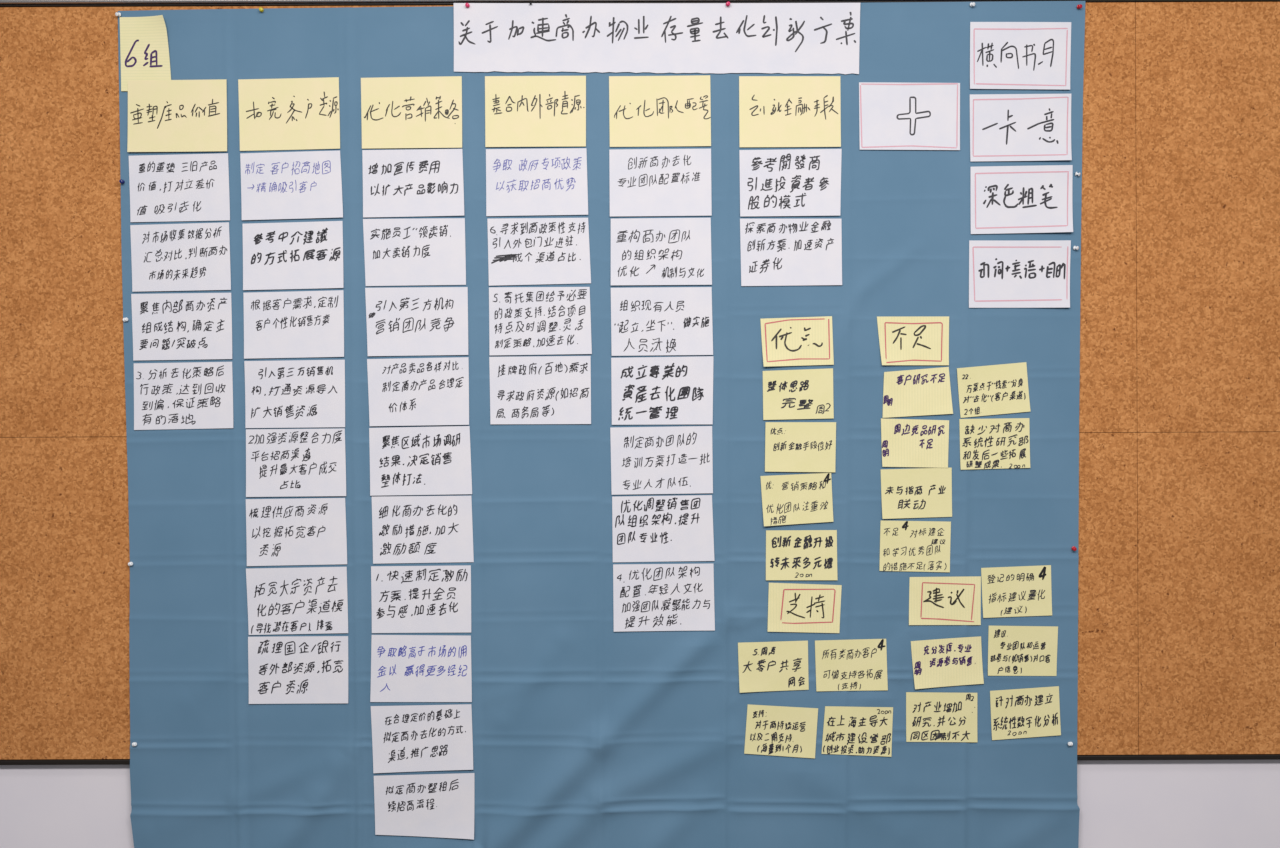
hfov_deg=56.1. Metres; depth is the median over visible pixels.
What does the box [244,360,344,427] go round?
card
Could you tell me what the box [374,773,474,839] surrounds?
card
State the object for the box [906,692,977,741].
sticky note
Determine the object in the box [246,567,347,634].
card
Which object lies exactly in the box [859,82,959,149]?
card
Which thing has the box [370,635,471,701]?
card
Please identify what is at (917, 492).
sticky note
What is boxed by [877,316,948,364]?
note
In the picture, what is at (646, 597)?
card
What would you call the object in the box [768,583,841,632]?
note
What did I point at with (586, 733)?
cloth
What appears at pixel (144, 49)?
sheet
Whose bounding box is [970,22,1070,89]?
card
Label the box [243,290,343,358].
card
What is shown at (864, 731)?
sticky note
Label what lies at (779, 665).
sticky note
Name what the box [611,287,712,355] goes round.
card
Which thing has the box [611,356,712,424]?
card
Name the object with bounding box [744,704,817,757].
sticky note
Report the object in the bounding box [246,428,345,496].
card
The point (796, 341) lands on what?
note
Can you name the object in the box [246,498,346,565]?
card
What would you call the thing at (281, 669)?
card
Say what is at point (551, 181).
card
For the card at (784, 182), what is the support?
attached to the cloth
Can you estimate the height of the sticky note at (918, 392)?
0.110 m
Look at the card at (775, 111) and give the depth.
2.60 m
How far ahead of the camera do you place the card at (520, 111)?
2.60 m
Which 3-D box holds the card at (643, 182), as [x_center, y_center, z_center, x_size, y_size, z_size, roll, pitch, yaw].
[0.044,-0.522,2.597,0.221,0.146,0.003,0,0,0]
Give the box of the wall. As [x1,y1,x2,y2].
[0,760,1279,847]
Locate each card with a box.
[127,79,226,151]
[129,153,229,221]
[130,222,230,291]
[131,293,231,360]
[134,362,232,429]
[238,77,339,150]
[240,150,342,219]
[242,221,343,289]
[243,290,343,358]
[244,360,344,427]
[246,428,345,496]
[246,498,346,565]
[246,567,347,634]
[248,636,347,703]
[361,76,461,148]
[362,149,463,216]
[363,218,465,285]
[365,287,467,355]
[367,357,468,425]
[369,426,471,495]
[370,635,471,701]
[371,565,470,632]
[371,704,472,772]
[372,496,473,563]
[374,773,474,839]
[485,76,585,146]
[486,148,587,215]
[487,218,590,285]
[489,287,591,354]
[489,356,590,423]
[609,75,710,146]
[609,149,711,216]
[610,426,712,494]
[611,218,711,284]
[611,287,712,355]
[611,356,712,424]
[612,495,714,561]
[613,563,714,631]
[739,76,840,146]
[739,149,841,216]
[740,219,841,285]
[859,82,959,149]
[969,240,1070,307]
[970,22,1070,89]
[970,94,1071,161]
[970,165,1072,233]
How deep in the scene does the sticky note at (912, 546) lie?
2.60 m
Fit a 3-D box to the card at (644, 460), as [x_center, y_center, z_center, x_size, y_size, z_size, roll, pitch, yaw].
[0.047,0.079,2.597,0.221,0.148,0.002,0,0,0]
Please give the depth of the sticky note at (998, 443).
2.60 m
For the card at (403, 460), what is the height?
0.150 m
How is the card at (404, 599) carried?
attached to the cloth
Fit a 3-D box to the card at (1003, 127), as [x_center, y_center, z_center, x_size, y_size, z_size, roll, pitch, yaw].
[0.823,-0.641,2.595,0.220,0.146,0.007,0,0,0]
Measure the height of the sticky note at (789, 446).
0.109 m
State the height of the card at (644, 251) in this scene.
0.146 m
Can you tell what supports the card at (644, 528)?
attached to the cloth
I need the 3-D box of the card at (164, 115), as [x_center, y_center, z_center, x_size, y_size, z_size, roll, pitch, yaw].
[-1.000,-0.666,2.594,0.215,0.157,0.003,0,0,0]
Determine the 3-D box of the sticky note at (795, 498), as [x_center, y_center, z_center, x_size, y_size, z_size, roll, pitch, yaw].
[0.339,0.163,2.594,0.157,0.115,0.007,0,0,0]
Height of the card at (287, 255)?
0.149 m
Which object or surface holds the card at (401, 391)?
attached to the cloth
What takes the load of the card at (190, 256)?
attached to the cloth
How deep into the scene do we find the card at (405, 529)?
2.60 m
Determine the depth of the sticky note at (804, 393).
2.60 m
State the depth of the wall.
2.62 m
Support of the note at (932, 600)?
attached to the cloth
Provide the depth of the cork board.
2.60 m
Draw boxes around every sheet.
[120,15,170,90]
[454,3,859,73]
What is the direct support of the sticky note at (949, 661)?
attached to the cloth
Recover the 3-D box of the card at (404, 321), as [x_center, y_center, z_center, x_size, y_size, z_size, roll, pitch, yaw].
[-0.483,-0.221,2.596,0.223,0.149,0.004,0,0,0]
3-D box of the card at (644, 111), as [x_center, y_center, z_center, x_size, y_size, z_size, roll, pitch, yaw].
[0.043,-0.677,2.597,0.220,0.154,0.003,0,0,0]
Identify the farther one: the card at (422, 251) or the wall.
the wall
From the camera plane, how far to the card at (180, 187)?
2.60 m
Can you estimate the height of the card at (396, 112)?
0.156 m
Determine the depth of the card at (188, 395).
2.60 m
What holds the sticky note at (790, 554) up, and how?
attached to the cloth
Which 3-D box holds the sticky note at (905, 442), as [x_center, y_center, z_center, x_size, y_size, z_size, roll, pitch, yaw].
[0.595,0.041,2.596,0.148,0.107,0.003,0,0,0]
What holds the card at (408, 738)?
attached to the cloth
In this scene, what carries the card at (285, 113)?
attached to the cloth
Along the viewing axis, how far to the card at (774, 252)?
2.60 m
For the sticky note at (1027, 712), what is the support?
attached to the cloth
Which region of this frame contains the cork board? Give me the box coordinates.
[0,0,1279,764]
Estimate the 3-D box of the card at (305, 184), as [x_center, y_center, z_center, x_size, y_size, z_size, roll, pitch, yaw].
[-0.753,-0.516,2.596,0.223,0.150,0.004,0,0,0]
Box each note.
[738,641,808,692]
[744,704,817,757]
[760,316,833,366]
[760,473,832,525]
[763,368,833,419]
[765,422,835,471]
[766,530,837,579]
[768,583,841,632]
[815,639,887,690]
[821,706,892,756]
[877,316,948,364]
[879,520,950,571]
[881,418,948,467]
[881,468,951,518]
[883,367,952,417]
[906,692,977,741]
[909,576,980,624]
[911,636,983,688]
[957,362,1030,417]
[959,418,1029,469]
[981,565,1051,617]
[988,626,1057,675]
[990,686,1060,739]
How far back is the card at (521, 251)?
2.60 m
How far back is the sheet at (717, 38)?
2.60 m
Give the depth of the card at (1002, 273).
2.60 m
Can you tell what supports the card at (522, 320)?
attached to the cloth
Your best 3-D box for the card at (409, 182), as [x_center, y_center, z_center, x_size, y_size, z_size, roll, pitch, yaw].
[-0.490,-0.521,2.596,0.221,0.148,0.004,0,0,0]
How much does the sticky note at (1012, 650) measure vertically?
0.109 m
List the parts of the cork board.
cork panel, cork panel, frame rail, frame rail, cork panel, cork panel, cork panel, cork panel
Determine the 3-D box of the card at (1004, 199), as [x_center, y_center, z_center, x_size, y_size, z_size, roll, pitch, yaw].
[0.825,-0.485,2.594,0.222,0.149,0.009,0,0,0]
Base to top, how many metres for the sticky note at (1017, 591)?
0.113 m
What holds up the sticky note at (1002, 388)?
attached to the cloth
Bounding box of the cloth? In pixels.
[118,1,1084,847]
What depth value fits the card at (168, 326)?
2.60 m
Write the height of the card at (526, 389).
0.147 m
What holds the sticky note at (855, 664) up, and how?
attached to the cloth

